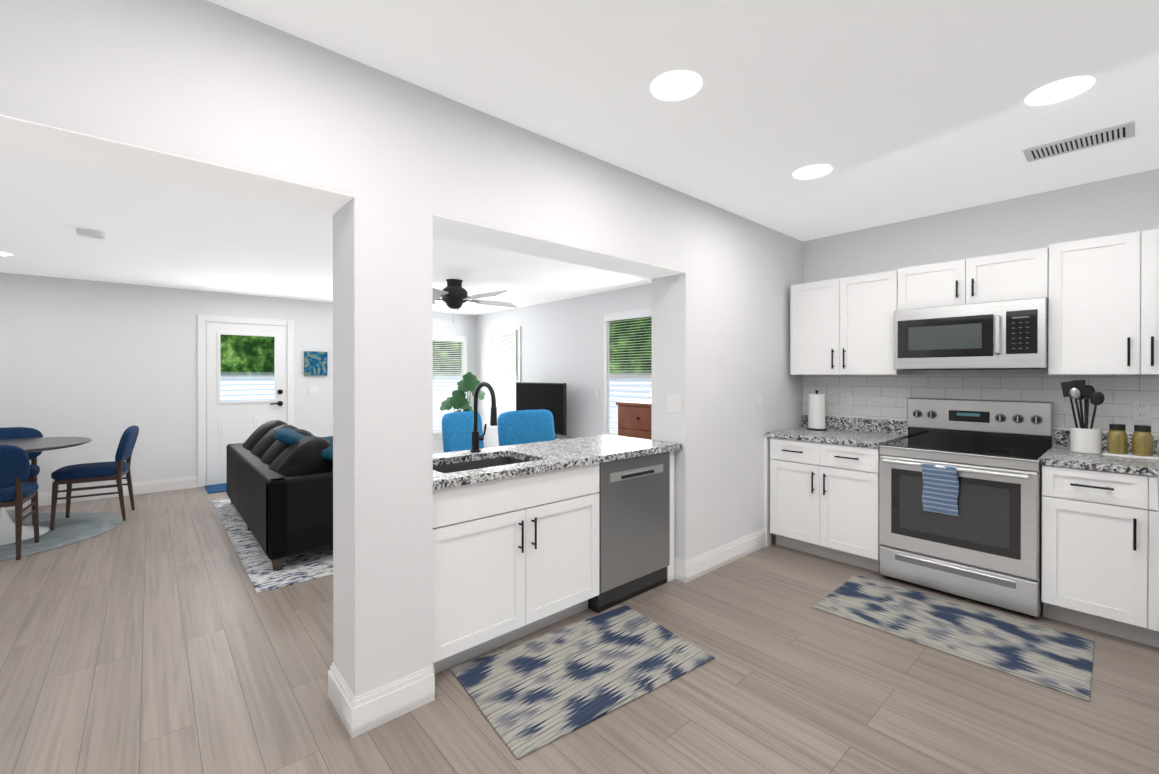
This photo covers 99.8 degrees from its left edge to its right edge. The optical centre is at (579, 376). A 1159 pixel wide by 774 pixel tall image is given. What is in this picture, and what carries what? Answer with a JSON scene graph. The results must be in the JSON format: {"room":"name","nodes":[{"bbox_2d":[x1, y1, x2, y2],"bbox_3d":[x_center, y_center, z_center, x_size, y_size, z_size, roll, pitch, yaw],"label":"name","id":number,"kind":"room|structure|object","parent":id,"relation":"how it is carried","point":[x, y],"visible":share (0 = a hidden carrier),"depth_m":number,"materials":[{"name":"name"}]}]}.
{"room":"kitchen","nodes":[
{"label":"kitchen","id":0,"kind":"room"},
{"bbox_2d":[0,272,475,492],"bbox_3d":[-4.433,0.063,5.869,7.080,2.460,0.150,0,0,-41],"label":"wall","id":1,"kind":"structure","parent":0,"point":[103,366],"depth_m":5.31,"materials":[{"name":"white paint"}]},
{"bbox_2d":[5,476,197,509],"bbox_3d":[-5.755,1.229,4.597,3.410,0.135,0.016,0,0,-41],"label":"baseboard","id":2,"kind":"structure","parent":1,"relation":"attached to","point":[142,487],"depth_m":5.35,"materials":[{"name":"white wood"}]},
{"bbox_2d":[197,314,293,486],"bbox_3d":[-4.087,0.280,6.029,0.990,2.025,0.069,0,0,-41],"label":"door","id":3,"kind":"structure","parent":1,"relation":"attached to","point":[245,374],"depth_m":5.96,"materials":[{"name":"white wood"}]},
{"bbox_2d":[304,351,327,374],"bbox_3d":[-3.531,-0.179,6.539,0.280,0.320,0.035,0,0,-41],"label":"wall art","id":4,"kind":"object","parent":1,"relation":"attached to","point":[315,363],"visible":0.94,"depth_m":6.52},
{"bbox_2d":[433,449,443,453],"bbox_3d":[-2.727,1.221,7.264,2.680,0.135,0.016,0,0,-41],"label":"baseboard","id":5,"kind":"structure","parent":1,"relation":"attached to","point":[434,451],"depth_m":7.70,"materials":[{"name":"white wood"}]},
{"bbox_2d":[433,334,466,438],"bbox_3d":[-2.202,0.157,7.694,0.980,1.640,0.060,0,0,-41],"label":"window","id":6,"kind":"structure","parent":1,"relation":"in","point":[449,361],"depth_m":7.76,"materials":[{"name":"white"}]},
{"bbox_2d":[0,149,651,314],"bbox_3d":[-2.719,-1.110,4.010,7.600,0.262,5.300,0,0,-41],"label":"ceiling","id":7,"kind":"structure","parent":0,"point":[59,219],"depth_m":3.81,"materials":[{"name":"white paint"}]},
{"bbox_2d":[433,279,516,310],"bbox_3d":[-1.283,-0.790,5.149,1.347,0.450,1.370,0,0,-41],"label":"ceiling fan","id":8,"kind":"object","parent":7,"relation":"hanging from","point":[453,294],"visible":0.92,"depth_m":5.06,"materials":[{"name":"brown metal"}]},
{"bbox_2d":[0,0,802,696],"bbox_3d":[0.093,0.073,2.757,4.640,2.460,0.304,0,0,-41],"label":"wall","id":9,"kind":"structure","parent":0,"point":[207,95],"depth_m":1.89,"materials":[{"name":"white paint"}]},
{"bbox_2d":[328,663,434,737],"bbox_3d":[-0.806,1.238,1.984,0.316,0.135,0.312,0,0,-41],"label":"baseboard","id":10,"kind":"structure","parent":9,"relation":"attached to","point":[370,710],"depth_m":1.86,"materials":[{"name":"white wood"}]},
{"bbox_2d":[674,528,765,582],"bbox_3d":[1.012,1.233,3.455,1.010,0.135,0.116,0,0,-41],"label":"baseboard","id":11,"kind":"structure","parent":9,"relation":"attached to","point":[691,569],"depth_m":3.31,"materials":[{"name":"white wood"}]},
{"bbox_2d":[476,283,651,447],"bbox_3d":[0.010,0.061,6.384,0.270,2.460,5.250,0,0,-41],"label":"wall","id":12,"kind":"structure","parent":0,"point":[562,341],"depth_m":6.33,"materials":[{"name":"white paint"}]},
{"bbox_2d":[485,326,520,428],"bbox_3d":[-1.194,0.033,7.502,0.060,1.550,0.980,0,0,-41],"label":"window","id":13,"kind":"structure","parent":12,"relation":"in","point":[503,361],"depth_m":7.46,"materials":[{"name":"white"}]},
{"bbox_2d":[602,308,651,434],"bbox_3d":[0.604,0.009,5.460,0.060,1.510,1.000,0,0,-41],"label":"window","id":14,"kind":"structure","parent":12,"relation":"in","point":[627,355],"depth_m":5.56,"materials":[{"name":"white"}]},
{"bbox_2d":[0,487,1158,773],"bbox_3d":[-1.642,1.332,2.794,7.600,0.060,8.560,0,0,-41],"label":"floor","id":15,"kind":"structure","parent":0,"point":[154,633],"depth_m":2.03,"materials":[{"name":"wood"}]},
{"bbox_2d":[0,511,121,560],"bbox_3d":[-4.739,1.295,3.890,1.600,0.008,1.600,0,0,-41],"label":"dining rug","id":16,"kind":"object","parent":15,"relation":"on","point":[76,526],"visible":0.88,"depth_m":4.13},
{"bbox_2d":[0,445,39,559],"bbox_3d":[-4.259,0.876,3.470,0.530,0.827,0.543,0,0,-41],"label":"dining chair","id":17,"kind":"object","parent":16,"relation":"on","point":[14,467],"visible":1,"depth_m":3.44,"materials":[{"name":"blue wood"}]},
{"bbox_2d":[0,427,42,524],"bbox_3d":[-5.078,0.874,4.247,0.538,0.827,0.550,0,0,-41],"label":"dining chair","id":18,"kind":"object","parent":16,"relation":"on","point":[14,432],"visible":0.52,"depth_m":4.46,"materials":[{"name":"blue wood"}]},
{"bbox_2d":[0,437,91,545],"bbox_3d":[-4.669,0.919,3.885,1.120,0.744,1.120,0,0,-41],"label":"dining table","id":19,"kind":"object","parent":16,"relation":"on","point":[7,523],"visible":0.67,"depth_m":3.95,"materials":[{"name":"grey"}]},
{"bbox_2d":[50,425,138,529],"bbox_3d":[-4.351,0.873,4.406,0.555,0.827,0.545,0,0,-41],"label":"dining chair","id":20,"kind":"object","parent":16,"relation":"on","point":[117,469],"visible":1,"depth_m":4.32,"materials":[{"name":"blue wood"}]},
{"bbox_2d":[204,483,226,493],"bbox_3d":[-3.934,1.287,5.859,0.870,0.012,0.470,0,0,-41],"label":"door mat","id":21,"kind":"object","parent":15,"relation":"on","point":[215,488],"visible":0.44,"depth_m":5.61,"materials":[{"name":"blue fabric"}]},
{"bbox_2d":[212,499,332,592],"bbox_3d":[-1.977,1.291,4.778,2.380,0.010,2.820,0,0,-41],"label":"living room rug","id":22,"kind":"object","parent":15,"relation":"on","point":[256,561],"visible":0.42,"depth_m":3.41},
{"bbox_2d":[440,372,485,411],"bbox_3d":[-1.691,0.604,7.206,0.636,1.369,0.460,0,0,-41],"label":"monstera plant","id":23,"kind":"object","parent":15,"relation":"on","point":[467,383],"visible":0.35,"depth_m":7.12,"materials":[{"name":"green plant"}]},
{"bbox_2d":[433,463,598,673],"bbox_3d":[-0.437,0.884,2.548,0.985,0.839,0.610,0,0,-41],"label":"base cabinet","id":24,"kind":"object","parent":15,"relation":"on","point":[516,557],"visible":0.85,"depth_m":2.30,"materials":[{"name":"white wood"}]},
{"bbox_2d":[433,434,681,489],"bbox_3d":[-0.199,0.445,2.809,1.690,0.036,0.670,0,0,-41],"label":"countertop","id":25,"kind":"structure","parent":24,"relation":"on","point":[545,456],"depth_m":2.72,"materials":[{"name":"stone"}]},
{"bbox_2d":[433,457,528,472],"bbox_3d":[-0.511,0.575,2.506,0.604,0.222,0.409,0,0,-41],"label":"sink","id":26,"kind":"object","parent":25,"relation":"in","point":[464,466],"visible":0.02,"depth_m":2.70,"materials":[{"name":"grey metal"}]},
{"bbox_2d":[470,382,496,452],"bbox_3d":[-0.518,0.228,2.731,0.098,0.400,0.245,0,0,-41],"label":"faucet","id":27,"kind":"object","parent":25,"relation":"on","point":[476,437],"visible":1,"depth_m":2.77,"materials":[{"name":"black metal"}]},
{"bbox_2d":[450,605,714,759],"bbox_3d":[0.025,1.300,2.217,1.030,0.010,0.630,0,0,-35],"label":"area rug","id":28,"kind":"object","parent":15,"relation":"on","point":[531,695],"visible":1,"depth_m":2.13,"materials":[{"name":"fabric"}]},
{"bbox_2d":[588,452,669,612],"bbox_3d":[0.155,0.882,3.083,0.602,0.839,0.589,0,0,-41],"label":"dishwasher","id":29,"kind":"object","parent":15,"relation":"on","point":[634,526],"visible":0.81,"depth_m":2.84,"materials":[{"name":"grey metal"}]},
{"bbox_2d":[616,400,651,439],"bbox_3d":[0.929,0.777,4.670,0.480,1.040,1.210,0,0,-41],"label":"dresser","id":30,"kind":"object","parent":15,"relation":"on","point":[634,419],"visible":0.12,"depth_m":4.79,"materials":[{"name":"brown wood"}]},
{"bbox_2d":[667,451,673,581],"bbox_3d":[0.401,0.881,3.322,0.066,0.839,0.555,0,0,-41],"label":"filler panel","id":31,"kind":"object","parent":15,"relation":"on","point":[670,572],"visible":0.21,"depth_m":3.12,"materials":[{"name":"white wood"}]},
{"bbox_2d":[770,438,880,571],"bbox_3d":[1.922,0.880,3.644,0.676,0.839,0.743,0,0,-41],"label":"base cabinet","id":32,"kind":"object","parent":15,"relation":"on","point":[824,500],"visible":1,"depth_m":3.42,"materials":[{"name":"white wood"}]},
{"bbox_2d":[766,427,907,447],"bbox_3d":[1.926,0.443,3.658,0.651,0.036,0.766,0,0,-41],"label":"countertop","id":33,"kind":"structure","parent":32,"relation":"on","point":[856,438],"depth_m":3.54,"materials":[{"name":"stone"}]},
{"bbox_2d":[806,390,826,430],"bbox_3d":[1.901,0.265,3.912,0.150,0.318,0.150,0,0,-41],"label":"paper towel holder","id":34,"kind":"object","parent":33,"relation":"on","point":[816,411],"visible":1,"depth_m":3.86,"materials":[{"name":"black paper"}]},
{"bbox_2d":[814,574,1094,701],"bbox_3d":[1.926,1.298,2.578,0.679,0.010,1.091,0,0,-41],"label":"area rug","id":35,"kind":"object","parent":15,"relation":"on","point":[1057,660],"visible":1,"depth_m":2.46,"materials":[{"name":"fabric"}]},
{"bbox_2d":[879,398,1052,617],"bbox_3d":[2.401,0.728,3.059,0.726,1.147,0.756,0,0,-41],"label":"range","id":36,"kind":"object","parent":15,"relation":"on","point":[960,497],"visible":0.96,"depth_m":2.89,"materials":[{"name":"silver metal"}]},
{"bbox_2d":[1041,465,1158,647],"bbox_3d":[2.921,0.884,2.509,0.676,0.839,0.744,0,0,-41],"label":"base cabinet","id":37,"kind":"object","parent":15,"relation":"on","point":[1100,551],"visible":1,"depth_m":2.43,"materials":[{"name":"white wood"}]},
{"bbox_2d":[1041,446,1158,475],"bbox_3d":[2.930,0.446,2.518,0.651,0.036,0.746,0,0,-41],"label":"countertop","id":38,"kind":"structure","parent":37,"relation":"on","point":[1059,456],"depth_m":2.50,"materials":[{"name":"stone"}]},
{"bbox_2d":[1061,380,1104,453],"bbox_3d":[2.859,0.222,2.771,0.209,0.410,0.171,0,0,-41],"label":"utensil crock","id":39,"kind":"object","parent":38,"relation":"on","point":[1085,438],"visible":1,"depth_m":2.73,"materials":[{"name":"white ceramic"}]},
{"bbox_2d":[1102,424,1158,459],"bbox_3d":[2.956,0.343,2.623,0.140,0.170,0.200,0,0,-41],"label":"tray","id":40,"kind":"object","parent":38,"relation":"on","point":[1142,441],"visible":1,"depth_m":2.60,"materials":[{"name":"white ceramic"}]},
{"bbox_2d":[1157,460,1158,509],"bbox_3d":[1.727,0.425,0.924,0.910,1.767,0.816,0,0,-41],"label":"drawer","id":41,"kind":"object","parent":15,"relation":"on","point":[1158,484],"visible":1,"depth_m":1.25,"materials":[{"name":"white wood"}]},
{"bbox_3d":[-0.421,1.042,6.300,0.432,0.500,1.450,0,0,-41],"label":"tv console","id":42,"kind":"object","parent":15,"relation":"on","visible":0},
{"bbox_2d":[516,382,566,437],"bbox_3d":[-0.518,0.434,6.433,0.220,0.715,1.060,0,0,-41],"label":"television","id":43,"kind":"object","parent":42,"relation":"on","point":[551,398],"visible":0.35,"depth_m":6.27,"materials":[{"name":"black plastic"}]},
{"bbox_2d":[208,0,1158,240],"bbox_3d":[0.109,-1.185,0.797,7.600,0.092,3.260,0,0,-41],"label":"ceiling","id":44,"kind":"structure","parent":0,"point":[804,120],"depth_m":1.94,"materials":[{"name":"white paint"}]},
{"bbox_2d":[801,169,1158,453],"bbox_3d":[2.841,0.071,3.240,0.176,2.460,3.210,0,0,-41],"label":"wall","id":45,"kind":"structure","parent":0,"point":[1096,209],"depth_m":3.26,"materials":[{"name":"white paint"}]},
{"bbox_2d":[790,270,909,374],"bbox_3d":[2.050,-0.378,3.748,0.340,0.725,0.749,0,0,-41],"label":"upper cabinet","id":46,"kind":"object","parent":45,"relation":"attached to","point":[842,326],"visible":1,"depth_m":3.63,"materials":[{"name":"white wood"}]},
{"bbox_2d":[897,247,1048,309],"bbox_3d":[2.548,-0.603,3.182,0.340,0.291,0.754,0,0,-41],"label":"upper cabinet","id":47,"kind":"object","parent":45,"relation":"attached to","point":[1018,275],"visible":0.81,"depth_m":3.05,"materials":[{"name":"white wood"}]},
{"bbox_2d":[894,297,1048,369],"bbox_3d":[2.534,-0.250,3.173,0.425,0.407,0.754,0,0,-41],"label":"microwave","id":48,"kind":"object","parent":47,"relation":"attached to","point":[1006,335],"visible":1,"depth_m":3.01,"materials":[{"name":"silver metal"}]},
{"bbox_2d":[1048,229,1158,374],"bbox_3d":[3.029,-0.387,2.636,0.340,0.750,0.698,0,0,-41],"label":"upper cabinet","id":49,"kind":"object","parent":45,"relation":"attached to","point":[1104,305],"visible":1,"depth_m":2.65,"materials":[{"name":"white wood"}]}
]}

